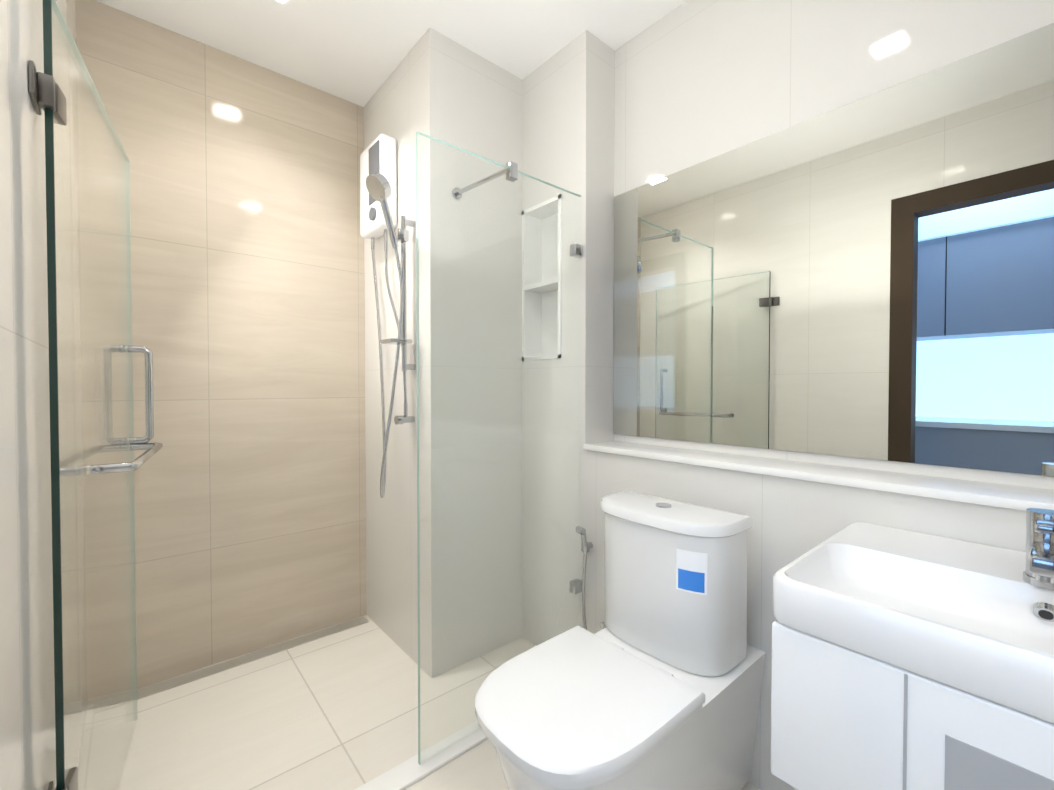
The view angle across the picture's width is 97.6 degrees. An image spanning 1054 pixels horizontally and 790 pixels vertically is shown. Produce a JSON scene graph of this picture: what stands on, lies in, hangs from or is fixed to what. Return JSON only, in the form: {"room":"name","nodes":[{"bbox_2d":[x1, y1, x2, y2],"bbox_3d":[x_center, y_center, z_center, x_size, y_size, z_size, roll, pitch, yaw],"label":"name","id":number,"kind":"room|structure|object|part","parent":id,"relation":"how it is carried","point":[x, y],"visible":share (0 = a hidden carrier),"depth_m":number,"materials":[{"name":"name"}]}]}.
{"room":"bathroom","nodes":[
{"label":"bathroom","id":0,"kind":"room"},
{"bbox_2d":[0,0,87,789],"bbox_3d":[-1.040,-0.131,0.933,0.100,2.470,1.670,-1,1,-41],"label":"wall","id":1,"kind":"structure","parent":0,"point":[27,727],"depth_m":0.77,"materials":[{"name":"white paint"}]},
{"bbox_2d":[28,60,41,114],"bbox_3d":[-0.891,-0.555,0.836,0.007,0.056,0.090,-1,1,-41],"label":"hinge plate","id":2,"kind":"object","parent":1,"relation":"attached to","point":[32,73],"visible":0.81,"depth_m":0.81,"materials":[{"name":"silver metal"}]},
{"bbox_2d":[37,72,55,111],"bbox_3d":[-0.880,-0.555,0.845,0.021,0.056,0.024,-1,1,-41],"label":"block","id":3,"kind":"object","parent":2,"relation":"attached to","point":[46,90],"visible":0.98,"depth_m":0.84,"materials":[{"name":"silver metal"}]},
{"bbox_2d":[47,781,53,789],"bbox_3d":[-0.891,0.775,0.858,0.007,0.056,0.090,-1,1,-41],"label":"hinge plate","id":4,"kind":"object","parent":1,"relation":"attached to","point":[51,785],"visible":1,"depth_m":0.88,"materials":[{"name":"silver metal"}]},
{"bbox_2d":[43,0,162,789],"bbox_3d":[-1.058,0.165,1.206,0.106,1.836,0.772,-1,1,-33],"label":"shower door","id":5,"kind":"structure","parent":1,"relation":"attached to","point":[68,778],"depth_m":1.07,"materials":[{"name":"clear glass"}]},
{"bbox_3d":[-1.015,0.172,1.050,0.012,0.028,0.028,-1,1,-33],"label":"knob","id":6,"kind":"part","parent":5,"relation":"part of","materials":[{"name":"silver metal"}]},
{"bbox_3d":[-1.092,0.168,1.280,0.084,0.022,0.492,-1,1,-33],"label":"handle","id":7,"kind":"part","parent":5,"relation":"part of","materials":[{"name":"silver metal"}]},
{"bbox_3d":[-1.229,-0.001,1.469,0.060,0.312,0.022,-1,1,-33],"label":"handle","id":8,"kind":"part","parent":5,"relation":"part of","materials":[{"name":"silver metal"}]},
{"bbox_2d":[76,0,366,704],"bbox_3d":[-0.961,-0.152,2.164,1.819,2.470,0.100,-1,1,-41],"label":"wall","id":9,"kind":"structure","parent":0,"point":[248,284],"depth_m":1.88,"materials":[{"name":"beige tile"}]},
{"bbox_2d":[96,0,686,106],"bbox_3d":[0.056,-1.417,0.953,1.819,0.100,3.230,-1,1,-41],"label":"ceiling","id":10,"kind":"structure","parent":0,"point":[355,51],"depth_m":1.74,"materials":[{"name":"white paint"}]},
{"bbox_2d":[273,0,289,6],"bbox_3d":[-0.860,-1.376,1.546,0.130,0.002,0.130,-1,1,-41],"label":"recessed light","id":11,"kind":"object","parent":10,"relation":"in","point":[285,3],"visible":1,"depth_m":1.62,"materials":[{"name":"white paint"}]},
{"bbox_2d":[78,615,760,789],"bbox_3d":[-0.526,1.161,0.499,3.350,0.100,3.230,-1,1,-41],"label":"floor","id":12,"kind":"structure","parent":0,"point":[337,711],"depth_m":1.53,"materials":[{"name":"tile"}]},
{"bbox_2d":[94,616,368,713],"bbox_3d":[-1.138,1.085,1.911,0.954,0.004,0.063,-1,1,-41],"label":"channel","id":13,"kind":"object","parent":12,"relation":"on","point":[198,674],"visible":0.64,"depth_m":1.88,"materials":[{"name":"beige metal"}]},
{"bbox_2d":[354,721,487,789],"bbox_3d":[-0.344,1.091,1.332,1.449,0.012,0.080,-1,1,-41],"label":"strip","id":14,"kind":"object","parent":12,"relation":"on","point":[406,774],"visible":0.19,"depth_m":1.36,"materials":[{"name":"white stone"}]},
{"bbox_2d":[416,131,582,764],"bbox_3d":[-0.164,0.134,1.688,0.688,1.888,0.365,-1,1,-41],"label":"glass","id":15,"kind":"object","parent":14,"relation":"on","point":[511,171],"visible":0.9,"depth_m":1.50,"materials":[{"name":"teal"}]},
{"bbox_3d":[-0.168,-0.778,1.687,0.017,0.042,0.337,-1,1,-41],"label":"rod","id":16,"kind":"part","parent":15,"relation":"part of","materials":[{"name":"silver metal"}]},
{"bbox_2d":[475,491,765,789],"bbox_3d":[0.229,0.707,1.172,0.778,0.785,0.429,-1,1,-41],"label":"toilet","id":17,"kind":"object","parent":12,"relation":"on","point":[655,683],"visible":1,"depth_m":1.15,"materials":[{"name":"white ceramic"}]},
{"bbox_3d":[0.110,0.679,1.044,0.432,0.028,0.390,-1,1,-41],"label":"lid","id":18,"kind":"part","parent":17,"relation":"part of","materials":[{"name":"white plastic"}]},
{"bbox_3d":[0.111,0.703,1.046,0.420,0.014,0.380,-1,1,-41],"label":"seat","id":19,"kind":"part","parent":17,"relation":"part of","materials":[{"name":"white plastic"}]},
{"bbox_2d":[364,27,521,677],"bbox_3d":[-0.340,-0.153,2.202,0.625,2.470,0.650,-1,1,-41],"label":"wall","id":20,"kind":"structure","parent":0,"point":[437,85],"depth_m":1.90,"materials":[{"name":"tile"}]},
{"bbox_2d":[360,134,415,497],"bbox_3d":[-0.626,-0.340,1.901,0.195,1.487,0.450,-1,1,-41],"label":"water heater","id":21,"kind":"object","parent":20,"relation":"attached to","point":[378,186],"visible":1,"depth_m":1.90,"materials":[{"name":"white plastic"}]},
{"bbox_2d":[371,237,374,248],"bbox_3d":[-0.692,-0.683,2.070,0.016,0.055,0.016,-1,1,-41],"label":"outlet","id":22,"kind":"object","parent":21,"relation":"attached to","point":[372,238],"depth_m":2.06,"materials":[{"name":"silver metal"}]},
{"bbox_3d":[-0.643,-0.934,1.944,0.007,0.240,0.108,-1,1,-41],"label":"panel","id":23,"kind":"part","parent":21,"relation":"part of","materials":[{"name":"grey plastic"}]},
{"bbox_3d":[-0.509,-0.209,1.800,0.087,0.015,0.100,-1,1,-41],"label":"shower rail mount dish","id":24,"kind":"part","parent":21,"relation":"part of","materials":[{"name":"silver metal"}]},
{"bbox_3d":[-0.485,-0.396,1.817,0.020,0.610,0.020,-1,1,-41],"label":"shower rail mount","id":25,"kind":"part","parent":21,"relation":"part of","materials":[{"name":"silver metal"}]},
{"bbox_2d":[561,187,613,354],"bbox_3d":[0.241,-0.477,1.867,0.170,0.630,0.145,-1,1,-41],"label":"wall","id":26,"kind":"structure","parent":0,"point":[594,334],"depth_m":1.81,"materials":[{"name":"paint"}]},
{"bbox_2d":[522,30,1025,789],"bbox_3d":[0.817,-0.136,1.198,0.170,2.470,2.380,-1,1,-41],"label":"wall","id":27,"kind":"structure","parent":0,"point":[794,519],"depth_m":1.77,"materials":[{"name":"paint"}]},
{"bbox_2d":[522,214,541,359],"bbox_3d":[0.022,-0.481,2.066,0.104,0.658,0.016,-1,1,-41],"label":"trim","id":28,"kind":"structure","parent":27,"relation":"attached to","point":[533,265],"depth_m":2.06,"materials":[{"name":"white"}]},
{"bbox_2d":[522,354,560,360],"bbox_3d":[0.096,-0.158,1.985,0.104,0.016,0.243,-1,1,-41],"label":"trim","id":29,"kind":"structure","parent":27,"relation":"attached to","point":[544,357],"depth_m":1.94,"materials":[{"name":"white"}]},
{"bbox_2d":[522,194,560,219],"bbox_3d":[0.096,-0.800,1.974,0.104,0.016,0.243,-1,1,-41],"label":"trim","id":30,"kind":"structure","parent":27,"relation":"attached to","point":[547,203],"depth_m":1.98,"materials":[{"name":"white paint"}]},
{"bbox_2d":[542,213,557,355],"bbox_3d":[0.162,-0.480,2.036,0.070,0.630,0.215,-1,1,-41],"label":"backing","id":31,"kind":"object","parent":27,"relation":"attached to","point":[548,348],"depth_m":2.05,"materials":[{"name":"white"}]},
{"bbox_2d":[524,277,557,292],"bbox_3d":[0.096,-0.469,1.980,0.103,0.020,0.215,-1,1,-41],"label":"niche shelf","id":32,"kind":"object","parent":31,"relation":"attached to","point":[544,289],"depth_m":1.97,"materials":[{"name":"white"}]},
{"bbox_2d":[558,195,560,357],"bbox_3d":[0.169,-0.478,1.894,0.104,0.658,0.016,-1,1,-41],"label":"trim","id":33,"kind":"structure","parent":27,"relation":"attached to","point":[559,278],"depth_m":1.86,"materials":[{"name":"white paint"}]},
{"bbox_2d":[575,526,605,629],"bbox_3d":[0.232,0.703,1.695,0.090,0.447,0.108,-1,1,-41],"label":"bidet sprayer","id":34,"kind":"object","parent":27,"relation":"attached to","point":[586,546],"visible":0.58,"depth_m":1.72,"materials":[{"name":"silver metal"}]},
{"bbox_2d":[584,441,1053,510],"bbox_3d":[0.935,0.210,1.058,0.182,0.022,2.005,-1,1,-41],"label":"sill","id":35,"kind":"structure","parent":27,"relation":"on","point":[1015,497],"depth_m":1.14,"materials":[{"name":"white"}]},
{"bbox_2d":[771,508,1053,789],"bbox_3d":[0.793,0.484,0.721,0.499,0.590,0.600,-1,1,-41],"label":"bathroom vanity","id":36,"kind":"object","parent":27,"relation":"attached to","point":[902,659],"visible":1,"depth_m":0.70,"materials":[{"name":"white ceramic"},{"name":"white painted wood"},{"name":"chrome"}]},
{"bbox_3d":[0.608,0.554,0.563,0.003,0.198,0.148,-1,1,-41],"label":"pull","id":37,"kind":"part","parent":36,"relation":"part of","materials":[{"name":"grey"}]},
{"bbox_3d":[0.792,0.249,0.703,0.120,0.027,0.034,-1,1,-41],"label":"spout","id":38,"kind":"part","parent":36,"relation":"part of","materials":[{"name":"silver metal"}]},
{"bbox_3d":[0.819,0.202,0.725,0.100,0.014,0.026,-1,1,-41],"label":"lever","id":39,"kind":"part","parent":36,"relation":"part of","materials":[{"name":"silver metal"}]},
{"bbox_2d":[614,0,1053,489],"bbox_3d":[0.741,-0.141,1.495,0.100,2.470,3.130,-1,1,-41],"label":"wall","id":40,"kind":"structure","parent":0,"point":[698,81],"depth_m":1.40,"materials":[{"name":"paint"}]},
{"bbox_2d":[613,23,1053,476],"bbox_3d":[0.921,-0.308,1.199,0.006,0.955,1.751,-1,1,-41],"label":"mirror panel","id":41,"kind":"object","parent":40,"relation":"attached to","point":[870,276],"visible":1,"depth_m":1.22,"materials":[{"name":"silver mirror"}]}
]}

